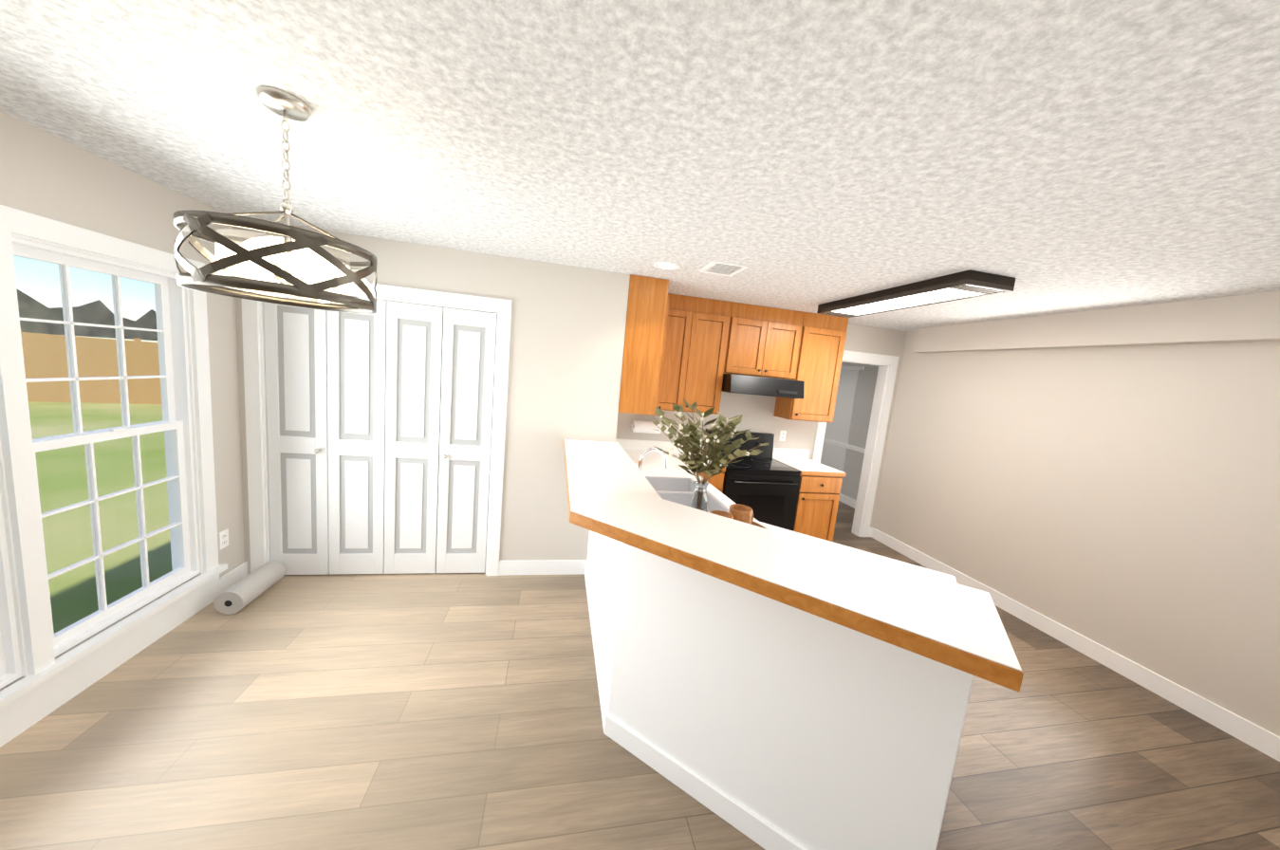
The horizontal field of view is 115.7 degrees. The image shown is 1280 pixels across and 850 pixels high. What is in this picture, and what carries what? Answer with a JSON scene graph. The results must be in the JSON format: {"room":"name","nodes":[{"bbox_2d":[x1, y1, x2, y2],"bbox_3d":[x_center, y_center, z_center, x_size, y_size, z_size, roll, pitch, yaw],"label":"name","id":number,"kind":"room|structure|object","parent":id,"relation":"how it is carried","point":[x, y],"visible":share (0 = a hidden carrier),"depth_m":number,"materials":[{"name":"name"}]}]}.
{"room":"kitchen","nodes":[
{"label":"kitchen","id":0,"kind":"room"},
{"bbox_2d":[0,111,246,691],"bbox_3d":[-2.279,0.240,0.271,0.150,2.440,6.840,4,8,-12],"label":"wall","id":1,"kind":"structure","parent":0,"point":[43,174],"depth_m":1.98,"materials":[{"name":"grey paint"}]},
{"bbox_2d":[0,487,22,688],"bbox_3d":[-2.467,0.212,1.172,0.123,1.788,0.788,4,8,-12],"label":"window","id":2,"kind":"structure","parent":1,"relation":"in","point":[10,670],"depth_m":1.62,"materials":[{"name":"white plastic"}]},
{"bbox_2d":[0,204,227,721],"bbox_3d":[-2.519,0.163,1.593,0.190,1.990,1.860,4,8,-12],"label":"window","id":3,"kind":"structure","parent":1,"relation":"in","point":[175,424],"depth_m":1.93,"materials":[{"name":"white plastic"}]},
{"bbox_2d":[0,561,247,747],"bbox_3d":[-2.230,1.446,0.064,0.014,0.120,5.770,4,8,-12],"label":"baseboard","id":4,"kind":"structure","parent":1,"relation":"attached to","point":[68,689],"depth_m":1.97,"materials":[{"name":"white"}]},
{"bbox_2d":[218,528,228,550],"bbox_3d":[-2.734,0.750,2.647,0.010,0.116,0.072,4,8,-12],"label":"outlet","id":5,"kind":"object","parent":1,"relation":"attached to","point":[223,536],"visible":1,"depth_m":2.64,"materials":[{"name":"white plastic"}]},
{"bbox_2d":[231,225,630,575],"bbox_3d":[-1.441,-0.042,3.044,2.540,2.440,0.150,4,8,-12],"label":"wall","id":6,"kind":"structure","parent":0,"point":[566,340],"depth_m":3.08,"materials":[{"name":"grey paint"}]},
{"bbox_2d":[241,281,511,575],"bbox_3d":[-1.862,0.084,2.962,1.670,2.135,0.140,4,8,-12],"label":"trim","id":7,"kind":"structure","parent":6,"relation":"attached to","point":[254,369],"depth_m":2.82,"materials":[{"name":"white wood"}]},
{"bbox_2d":[263,296,497,575],"bbox_3d":[-1.859,0.138,2.933,1.472,2.036,0.092,4,8,-12],"label":"closet doors","id":8,"kind":"structure","parent":6,"relation":"in","point":[380,425],"depth_m":2.92,"materials":[{"name":"white wood"}]},
{"bbox_2d":[498,559,586,575],"bbox_3d":[-0.791,1.162,3.280,0.699,0.120,0.014,4,8,-12],"label":"baseboard","id":9,"kind":"structure","parent":6,"relation":"attached to","point":[550,566],"depth_m":3.27,"materials":[{"name":"white"}]},
{"bbox_2d":[618,274,679,415],"bbox_3d":[0.015,-0.649,3.428,0.381,1.066,0.499,4,8,-12],"label":"upper cabinet","id":10,"kind":"object","parent":6,"relation":"attached to","point":[650,326],"depth_m":3.19,"materials":[{"name":"brown wood"}]},
{"bbox_2d":[0,500,1279,849],"bbox_3d":[0.546,1.483,2.627,6.800,0.100,9.940,4,8,-12],"label":"floor","id":11,"kind":"structure","parent":0,"point":[389,712],"depth_m":1.82,"materials":[{"name":"brown wood"}]},
{"bbox_2d":[213,560,285,614],"bbox_3d":[-2.558,1.063,2.656,0.150,0.150,0.402,4,8,-12],"label":"rolled mat","id":12,"kind":"object","parent":11,"relation":"on","point":[240,594],"visible":0.98,"depth_m":2.56,"materials":[{"name":"grey fabric"}]},
{"bbox_2d":[704,428,801,531],"bbox_3d":[1.078,0.698,4.058,0.760,1.180,0.698,4,8,-12],"label":"range","id":13,"kind":"object","parent":11,"relation":"on","point":[764,486],"visible":0.56,"depth_m":3.80,"materials":[{"name":"black metal"}]},
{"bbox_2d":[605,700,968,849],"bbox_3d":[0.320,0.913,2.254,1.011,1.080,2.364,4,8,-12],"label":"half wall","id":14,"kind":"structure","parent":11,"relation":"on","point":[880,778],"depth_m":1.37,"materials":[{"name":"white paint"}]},
{"bbox_2d":[563,439,1023,734],"bbox_3d":[0.269,0.363,2.060,1.262,0.047,2.562,4,8,-12],"label":"countertop","id":15,"kind":"structure","parent":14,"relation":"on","point":[698,618],"depth_m":1.49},
{"bbox_2d":[629,446,667,492],"bbox_3d":[0.056,0.280,2.759,0.204,0.296,0.244,4,8,-12],"label":"faucet","id":16,"kind":"object","parent":15,"relation":"on","point":[645,452],"depth_m":2.64,"materials":[{"name":"silver metal"}]},
{"bbox_2d":[751,520,767,529],"bbox_3d":[0.435,0.531,2.040,0.468,0.065,0.490,4,8,-12],"label":"tray","id":17,"kind":"object","parent":15,"relation":"on","point":[756,524],"visible":0.04,"depth_m":2.15,"materials":[{"name":"wood"}]},
{"bbox_2d":[646,399,768,512],"bbox_3d":[0.289,0.206,2.007,0.556,0.661,0.564,4,8,-12],"label":"vase","id":18,"kind":"object","parent":17,"relation":"on","point":[692,434],"visible":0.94,"depth_m":1.95,"materials":[{"name":"clear glass"}]},
{"bbox_2d":[709,510,733,519],"bbox_3d":[0.370,0.492,1.943,0.148,0.128,0.116,4,8,-12],"label":"mug","id":19,"kind":"object","parent":17,"relation":"on","point":[724,513],"visible":0.17,"depth_m":1.98,"materials":[{"name":"ceramic"}]},
{"bbox_2d":[728,503,753,524],"bbox_3d":[0.530,0.489,2.079,0.149,0.128,0.116,4,8,-12],"label":"mug","id":20,"kind":"object","parent":17,"relation":"on","point":[744,513],"visible":0.56,"depth_m":2.03,"materials":[{"name":"wood"}]},
{"bbox_2d":[798,472,845,511],"bbox_3d":[1.662,0.881,4.242,0.468,0.879,0.628,4,8,-12],"label":"base cabinet","id":21,"kind":"object","parent":11,"relation":"on","point":[826,490],"depth_m":3.90,"materials":[{"name":"brown wood"}]},
{"bbox_2d":[772,457,844,476],"bbox_3d":[1.710,0.428,4.184,0.484,0.038,0.628,4,8,-12],"label":"countertop","id":22,"kind":"structure","parent":21,"relation":"on","point":[803,464],"depth_m":4.07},
{"bbox_2d":[0,0,1279,331],"bbox_3d":[0.778,-1.026,2.301,6.800,0.100,9.940,4,8,-12],"label":"ceiling","id":23,"kind":"structure","parent":0,"point":[1048,156],"depth_m":1.24,"materials":[{"name":"white paint"}]},
{"bbox_2d":[173,86,377,313],"bbox_3d":[-1.139,-0.714,1.299,0.490,0.610,0.490,4,8,-12],"label":"chandelier","id":24,"kind":"object","parent":23,"relation":"hanging from","point":[303,268],"visible":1,"depth_m":1.20,"materials":[{"name":"silver metal"}]},
{"bbox_2d":[653,261,680,270],"bbox_3d":[0.185,-1.086,2.749,0.184,0.004,0.184,4,8,-12],"label":"recessed light","id":25,"kind":"object","parent":23,"relation":"in","point":[666,266],"visible":1,"depth_m":2.74,"materials":[{"name":"white"}]},
{"bbox_2d":[699,260,749,276],"bbox_3d":[0.554,-1.040,2.686,0.240,0.010,0.280,4,8,-12],"label":"ceiling vent","id":26,"kind":"object","parent":23,"relation":"in","point":[719,268],"visible":1,"depth_m":2.66,"materials":[{"name":"white metal"}]},
{"bbox_2d":[816,269,1016,317],"bbox_3d":[1.869,-0.918,2.945,0.330,0.075,1.350,4,8,-12],"label":"fluorescent ceiling light","id":27,"kind":"object","parent":23,"relation":"attached to","point":[961,286],"visible":1,"depth_m":2.63,"materials":[{"name":"brown metal"}]},
{"bbox_2d":[618,323,899,500],"bbox_3d":[-0.050,-0.056,4.143,5.710,2.440,0.120,4,8,-12],"label":"wall","id":28,"kind":"structure","parent":0,"point":[757,412],"depth_m":4.46,"materials":[{"name":"grey paint"}]},
{"bbox_2d":[631,414,662,433],"bbox_3d":[0.074,-0.032,4.037,0.307,0.227,0.138,4,8,-12],"label":"paper towel holder","id":29,"kind":"object","parent":28,"relation":"attached to","point":[642,426],"visible":0.81,"depth_m":3.99,"materials":[{"name":"white paper"}]},
{"bbox_2d":[664,423,671,433],"bbox_3d":[0.287,0.035,4.157,0.072,0.116,0.010,4,8,-12],"label":"outlet","id":30,"kind":"object","parent":28,"relation":"attached to","point":[666,430],"visible":0.42,"depth_m":4.16,"materials":[{"name":"white plastic"}]},
{"bbox_2d":[667,295,705,412],"bbox_3d":[0.271,-0.681,3.858,0.437,1.066,0.376,4,8,-12],"label":"upper cabinet","id":31,"kind":"object","parent":28,"relation":"attached to","point":[679,349],"depth_m":3.75,"materials":[{"name":"brown wood"}]},
{"bbox_2d":[690,298,736,414],"bbox_3d":[0.576,-0.664,3.947,0.436,1.066,0.328,4,8,-12],"label":"upper cabinet","id":32,"kind":"object","parent":28,"relation":"attached to","point":[716,314],"depth_m":3.81,"materials":[{"name":"brown wood"}]},
{"bbox_2d":[724,302,778,377],"bbox_3d":[1.024,-0.834,4.012,0.438,0.666,0.328,4,8,-12],"label":"upper cabinet","id":33,"kind":"object","parent":28,"relation":"attached to","point":[751,343],"depth_m":3.87,"materials":[{"name":"brown wood"}]},
{"bbox_2d":[721,373,804,398],"bbox_3d":[1.159,-0.392,4.011,0.756,0.172,0.509,4,8,-12],"label":"range hood","id":34,"kind":"object","parent":33,"relation":"attached to","point":[760,385],"visible":0.77,"depth_m":3.78,"materials":[{"name":"black metal"}]},
{"bbox_2d":[779,430,786,441],"bbox_3d":[1.573,0.118,4.430,0.072,0.116,0.010,4,8,-12],"label":"outlet","id":35,"kind":"object","parent":28,"relation":"attached to","point":[783,434],"visible":1,"depth_m":4.43,"materials":[{"name":"white plastic"}]},
{"bbox_2d":[770,308,808,380],"bbox_3d":[1.336,-0.813,4.078,0.439,0.666,0.328,4,8,-12],"label":"upper cabinet","id":36,"kind":"object","parent":28,"relation":"attached to","point":[789,325],"depth_m":3.95,"materials":[{"name":"brown wood"}]},
{"bbox_2d":[773,312,848,423],"bbox_3d":[1.777,-0.586,4.202,0.497,1.066,0.328,4,8,-12],"label":"upper cabinet","id":37,"kind":"object","parent":28,"relation":"attached to","point":[822,354],"depth_m":4.06,"materials":[{"name":"brown wood"}]},
{"bbox_2d":[811,350,899,537],"bbox_3d":[2.382,0.247,4.681,0.900,2.150,0.160,4,8,-12],"label":"door frame","id":38,"kind":"structure","parent":28,"relation":"attached to","point":[886,364],"depth_m":4.68,"materials":[{"name":"white wood"}]},
{"bbox_2d":[870,291,1279,737],"bbox_3d":[3.563,0.621,1.512,0.240,2.440,6.840,4,8,-12],"label":"wall","id":39,"kind":"structure","parent":0,"point":[1108,477],"depth_m":2.77,"materials":[{"name":"grey paint"}]},
{"bbox_2d":[820,365,865,471],"bbox_3d":[1.882,0.016,6.144,2.680,2.140,2.980,4,8,-12],"label":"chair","id":40,"kind":"object","parent":39,"relation":"attached to","point":[835,446],"visible":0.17,"depth_m":6.38,"materials":[{"name":"white"}]},
{"bbox_2d":[838,493,856,508],"bbox_3d":[3.091,1.098,6.549,0.014,0.120,2.980,4,8,-12],"label":"baseboard","id":41,"kind":"structure","parent":39,"relation":"attached to","point":[844,499],"depth_m":6.14,"materials":[{"name":"white"}]},
{"bbox_2d":[868,527,1279,761],"bbox_3d":[3.438,1.766,1.656,0.020,0.120,6.600,4,8,-12],"label":"baseboard","id":42,"kind":"structure","parent":39,"relation":"attached to","point":[1255,736],"depth_m":2.69,"materials":[{"name":"white"}]},
{"label":"outside","id":43,"kind":"structure","parent":0,"visible":0},
{"bbox_2d":[28,401,172,633],"bbox_3d":[-45.137,-1.414,-4.225,85.400,0.001,130.000,4,8,-12],"label":"lawn","id":44,"kind":"structure","parent":43,"point":[65,547],"depth_m":4.90,"materials":[{"name":"green plant"}]},
{"bbox_2d":[16,288,157,340],"bbox_3d":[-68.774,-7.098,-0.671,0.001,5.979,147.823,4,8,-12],"label":"tree","id":45,"kind":"object","parent":44,"relation":"on","point":[81,315],"depth_m":58.56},
{"bbox_2d":[20,329,161,404],"bbox_3d":[-24.962,-1.550,3.998,64.250,1.860,28.232,4,8,-12],"label":"fence","id":46,"kind":"object","parent":44,"relation":"on","point":[147,360],"depth_m":10.98,"materials":[{"name":"brown wood"}]}
]}

